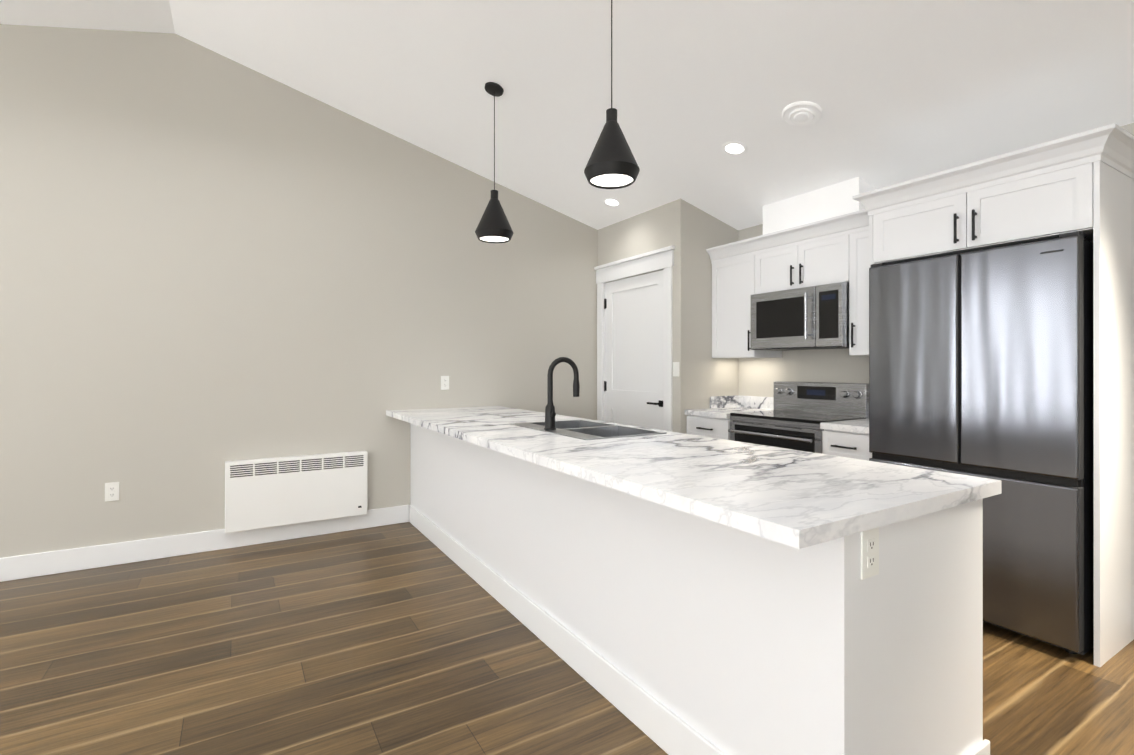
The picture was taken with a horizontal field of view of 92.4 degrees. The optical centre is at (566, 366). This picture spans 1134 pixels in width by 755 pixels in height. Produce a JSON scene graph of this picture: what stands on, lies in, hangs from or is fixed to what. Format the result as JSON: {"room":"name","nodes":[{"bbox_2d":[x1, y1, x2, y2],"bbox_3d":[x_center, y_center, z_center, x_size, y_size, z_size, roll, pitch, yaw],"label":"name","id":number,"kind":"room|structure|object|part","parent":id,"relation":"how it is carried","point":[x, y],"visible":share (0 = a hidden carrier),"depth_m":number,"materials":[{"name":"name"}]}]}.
{"room":"kitchen","nodes":[
{"label":"kitchen","id":0,"kind":"room"},
{"bbox_2d":[0,0,174,32],"bbox_3d":[-1.973,-1.803,-1.240,3.950,1.119,9.290,0,0,-31],"label":"ceiling","id":1,"kind":"structure","parent":0,"point":[141,15],"depth_m":3.30,"materials":[{"name":"white paint"}]},
{"bbox_2d":[0,24,597,557],"bbox_3d":[-2.541,-0.485,3.778,8.190,3.510,0.120,0,0,-31],"label":"wall","id":2,"kind":"structure","parent":0,"point":[212,262],"depth_m":3.78,"materials":[{"name":"grey paint"}]},
{"bbox_2d":[105,482,118,501],"bbox_3d":[-2.911,0.800,3.477,0.072,0.118,0.008,0,0,-31],"label":"electrical outlet","id":3,"kind":"object","parent":2,"relation":"attached to","point":[112,491],"visible":1,"depth_m":3.48,"materials":[{"name":"white plastic"}]},
{"bbox_2d":[0,505,407,581],"bbox_3d":[-3.579,1.200,3.065,5.375,0.140,0.019,0,0,-31],"label":"baseboard","id":4,"kind":"structure","parent":2,"relation":"attached to","point":[82,558],"depth_m":3.63,"materials":[{"name":"white wood"}]},
{"bbox_2d":[225,451,367,532],"bbox_3d":[-1.967,0.902,4.004,0.937,0.487,0.084,0,0,-31],"label":"heater","id":5,"kind":"object","parent":2,"relation":"attached to","point":[261,493],"visible":1,"depth_m":3.95,"materials":[{"name":"white painted metal"}]},
{"bbox_2d":[441,376,448,389],"bbox_3d":[-1.036,0.137,4.617,0.072,0.118,0.008,0,0,-31],"label":"outlet","id":6,"kind":"object","parent":2,"relation":"attached to","point":[444,382],"visible":1,"depth_m":4.61,"materials":[{"name":"white plastic"}]},
{"bbox_2d":[0,522,1133,754],"bbox_3d":[-0.161,1.318,-0.142,8.190,0.100,9.290,0,0,-31],"label":"floor","id":7,"kind":"structure","parent":0,"point":[406,638],"depth_m":2.27,"materials":[{"name":"brown wood"}]},
{"bbox_2d":[408,505,725,754],"bbox_3d":[-0.317,1.200,2.852,0.019,0.140,3.730,0,0,-31],"label":"baseboard","id":8,"kind":"structure","parent":7,"relation":"on","point":[663,727],"depth_m":2.21,"materials":[{"name":"white wood"}]},
{"bbox_2d":[570,477,629,677],"bbox_3d":[0.425,0.830,2.472,0.576,0.878,0.550,0,0,-31],"label":"panel","id":9,"kind":"object","parent":7,"relation":"on","point":[599,517],"depth_m":2.13,"materials":[{"name":"white"}]},
{"bbox_2d":[630,497,709,740],"bbox_3d":[0.656,0.830,2.092,0.576,0.878,0.549,0,0,-31],"label":"panel","id":10,"kind":"object","parent":7,"relation":"on","point":[670,549],"depth_m":1.78,"materials":[{"name":"white"}]},
{"bbox_2d":[687,415,731,439],"bbox_3d":[1.356,0.831,4.418,0.618,0.878,0.448,0,0,-31],"label":"base cabinet","id":11,"kind":"object","parent":7,"relation":"on","point":[698,425],"depth_m":4.24,"materials":[{"name":"white wood"}]},
{"bbox_2d":[685,407,768,418],"bbox_3d":[1.348,0.370,4.412,0.638,0.040,0.450,0,0,-31],"label":"countertop","id":12,"kind":"structure","parent":11,"relation":"on","point":[712,412],"depth_m":4.35,"materials":[{"name":"white stone"}]},
{"bbox_2d":[728,381,868,453],"bbox_3d":[1.644,0.693,3.885,0.670,1.155,0.748,0,0,-31],"label":"range","id":13,"kind":"object","parent":7,"relation":"on","point":[797,415],"visible":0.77,"depth_m":3.83,"materials":[{"name":"silver metal"}]},
{"bbox_2d":[820,427,871,460],"bbox_3d":[1.949,0.830,3.442,0.618,0.878,0.315,0,0,-31],"label":"base cabinet","id":14,"kind":"object","parent":7,"relation":"on","point":[835,443],"depth_m":3.28,"materials":[{"name":"white wood"}]},
{"bbox_2d":[821,419,868,434],"bbox_3d":[1.941,0.369,3.437,0.638,0.040,0.316,0,0,-31],"label":"countertop","id":15,"kind":"structure","parent":14,"relation":"on","point":[858,426],"depth_m":3.30,"materials":[{"name":"white stone"}]},
{"bbox_2d":[710,497,986,754],"bbox_3d":[0.881,0.830,1.723,0.576,0.878,0.524,0,0,-31],"label":"base cabinet","id":16,"kind":"object","parent":7,"relation":"on","point":[728,597],"depth_m":1.44,"materials":[{"name":"white"}]},
{"bbox_2d":[386,406,1000,548],"bbox_3d":[-0.060,0.369,3.016,0.980,0.040,3.752,0,0,-31],"label":"countertop","id":17,"kind":"structure","parent":16,"relation":"on","point":[795,499],"depth_m":1.73,"materials":[{"name":"white stone"}]},
{"bbox_2d":[542,357,579,428],"bbox_3d":[-0.020,0.145,3.018,0.223,0.399,0.093,0,0,-31],"label":"faucet","id":18,"kind":"object","parent":17,"relation":"on","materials":[{"name":"black metal"}]},
{"bbox_2d":[510,417,665,476],"bbox_3d":[0.088,0.443,3.070,0.510,0.198,0.840,0,0,-31],"label":"sink","id":19,"kind":"object","parent":17,"relation":"in","point":[576,427],"depth_m":3.12,"materials":[{"name":"grey metal"}]},
{"bbox_2d":[861,527,878,579],"bbox_3d":[0.740,0.454,1.325,0.072,0.118,0.008,0,0,-31],"label":"outlet","id":20,"kind":"object","parent":16,"relation":"attached to","point":[869,537],"depth_m":1.32,"materials":[{"name":"white plastic"}]},
{"bbox_2d":[965,739,989,754],"bbox_3d":[0.975,1.199,1.464,0.700,0.140,0.015,0,0,-31],"label":"baseboard","id":21,"kind":"structure","parent":7,"relation":"on","point":[983,748],"depth_m":1.62,"materials":[{"name":"white"}]},
{"bbox_2d":[869,231,1093,654],"bbox_3d":[2.237,0.345,2.871,0.699,1.848,0.900,0,0,-31],"label":"fridge","id":22,"kind":"object","parent":7,"relation":"on","point":[981,363],"visible":0.83,"depth_m":2.51,"materials":[{"name":"grey metal"}]},
{"bbox_2d":[598,202,671,282],"bbox_3d":[0.632,-0.049,4.997,0.100,2.640,1.090,0,0,-31],"label":"wall","id":23,"kind":"structure","parent":0,"point":[646,231],"depth_m":4.91,"materials":[{"name":"grey paint"}]},
{"bbox_2d":[604,299,662,406],"bbox_3d":[0.572,0.201,4.970,0.058,1.740,0.856,0,0,-31],"label":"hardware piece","id":24,"kind":"structure","parent":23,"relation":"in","point":[660,403],"depth_m":5.33,"materials":[{"name":"black metal"}]},
{"bbox_2d":[605,270,662,429],"bbox_3d":[0.621,0.219,4.979,0.035,2.087,0.892,0,0,-31],"label":"closet door leaf","id":25,"kind":"structure","parent":23,"relation":"in","point":[634,344],"depth_m":4.96,"materials":[{"name":"white wood"}]},
{"bbox_2d":[594,245,674,431],"bbox_3d":[0.624,0.138,4.967,0.144,2.265,1.127,0,0,-31],"label":"door frame","id":26,"kind":"structure","parent":23,"relation":"attached to","point":[654,260],"depth_m":4.75,"materials":[{"name":"white wood"}]},
{"bbox_2d":[169,0,1133,229],"bbox_3d":[1.527,-1.765,0.885,4.240,1.193,9.290,0,0,-31],"label":"ceiling","id":27,"kind":"structure","parent":0,"point":[898,91],"depth_m":3.11,"materials":[{"name":"white paint"}]},
{"bbox_2d":[475,82,512,242],"bbox_3d":[-0.467,-1.310,3.494,0.246,0.990,0.246,0,0,-31],"label":"pendant light","id":28,"kind":"object","parent":27,"relation":"hanging from","point":[493,226],"visible":0.98,"depth_m":3.44,"materials":[{"name":"black metal"}]},
{"bbox_2d":[603,198,620,206],"bbox_3d":[0.394,-1.438,4.754,0.159,0.042,0.164,0,0,-31],"label":"recessed light","id":29,"kind":"object","parent":27,"relation":"in","point":[612,202],"visible":1,"depth_m":4.75,"materials":[{"name":"white paint"}]},
{"bbox_2d":[584,0,639,188],"bbox_3d":[0.198,-1.310,2.400,0.246,0.990,0.246,0,0,-31],"label":"pendant light","id":30,"kind":"object","parent":27,"relation":"hanging from","point":[612,163],"visible":1,"depth_m":2.34,"materials":[{"name":"black metal"}]},
{"bbox_2d":[722,141,746,154],"bbox_3d":[1.105,-1.439,3.583,0.159,0.042,0.164,0,0,-31],"label":"recessed light","id":31,"kind":"object","parent":27,"relation":"in","point":[734,148],"visible":1,"depth_m":3.58,"materials":[{"name":"white paint"}]},
{"bbox_2d":[782,101,822,125],"bbox_3d":[1.345,-1.444,3.109,0.211,0.066,0.216,0,0,-31],"label":"ceiling vent","id":32,"kind":"object","parent":27,"relation":"in","point":[802,113],"visible":1,"depth_m":3.08,"materials":[{"name":"white paint"}]},
{"bbox_2d":[672,198,737,433],"bbox_3d":[1.189,-0.049,4.639,0.680,2.640,0.100,0,0,-31],"label":"wall","id":33,"kind":"structure","parent":0,"point":[700,379],"depth_m":4.50,"materials":[{"name":"grey paint"}]},
{"bbox_2d":[673,362,678,375],"bbox_3d":[0.895,0.021,4.458,0.008,0.118,0.072,0,0,-31],"label":"switch plate","id":34,"kind":"object","parent":33,"relation":"attached to","point":[675,368],"visible":1,"depth_m":4.46,"materials":[{"name":"white plastic"}]},
{"bbox_2d":[710,395,736,406],"bbox_3d":[1.351,0.300,4.666,0.330,0.100,0.020,0,0,-31],"label":"backsplash","id":35,"kind":"structure","parent":33,"relation":"attached to","point":[715,401],"depth_m":4.65,"materials":[{"name":"white stone"}]},
{"bbox_2d":[738,123,1133,396],"bbox_3d":[3.288,0.035,1.954,0.120,2.468,9.050,0,0,-31],"label":"wall","id":36,"kind":"structure","parent":0,"point":[758,376],"depth_m":4.27,"materials":[{"name":"grey paint"}]},
{"bbox_2d":[709,239,781,357],"bbox_3d":[1.480,-0.532,4.494,0.328,0.915,0.448,0,0,-31],"label":"upper cabinet","id":37,"kind":"object","parent":36,"relation":"attached to","point":[732,263],"depth_m":4.40,"materials":[{"name":"white wood"}]},
{"bbox_3d":[1.867,-0.930,3.490,0.710,0.120,2.565,0,0,-31],"label":"crown","id":38,"kind":"part","parent":37,"relation":"part of","materials":[{"name":"white wood"}]},
{"bbox_2d":[737,395,773,409],"bbox_3d":[1.891,0.300,4.114,0.020,0.100,1.523,0,0,-31],"label":"backsplash","id":39,"kind":"structure","parent":36,"relation":"attached to","point":[742,401],"depth_m":4.59,"materials":[{"name":"white stone"}]},
{"bbox_2d":[753,215,844,293],"bbox_3d":[1.794,-0.775,3.978,0.328,0.430,0.760,0,0,-31],"label":"upper cabinet","id":40,"kind":"object","parent":36,"relation":"attached to","point":[810,254],"depth_m":3.86,"materials":[{"name":"white wood"}]},
{"bbox_2d":[751,282,848,350],"bbox_3d":[1.743,-0.343,3.946,0.440,0.428,0.746,0,0,-31],"label":"microwave","id":41,"kind":"object","parent":40,"relation":"attached to","point":[811,318],"visible":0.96,"depth_m":3.80,"materials":[{"name":"silver metal"}]},
{"bbox_2d":[763,177,876,234],"bbox_3d":[1.836,-1.124,3.985,0.248,0.264,0.770,0,0,-31],"label":"soffit","id":42,"kind":"object","parent":36,"relation":"attached to","point":[841,198],"depth_m":3.84,"materials":[{"name":"white paint"}]},
{"bbox_2d":[845,207,870,355],"bbox_3d":[2.073,-0.533,3.519,0.328,0.915,0.315,0,0,-31],"label":"upper cabinet","id":43,"kind":"object","parent":36,"relation":"attached to","point":[851,231],"depth_m":3.51,"materials":[{"name":"white wood"}]},
{"bbox_2d":[869,128,1133,266],"bbox_3d":[2.272,-0.791,2.882,0.648,0.400,0.940,0,0,-31],"label":"upper cabinet","id":44,"kind":"object","parent":36,"relation":"attached to","point":[1084,183],"depth_m":2.54,"materials":[{"name":"white wood"}]}
]}

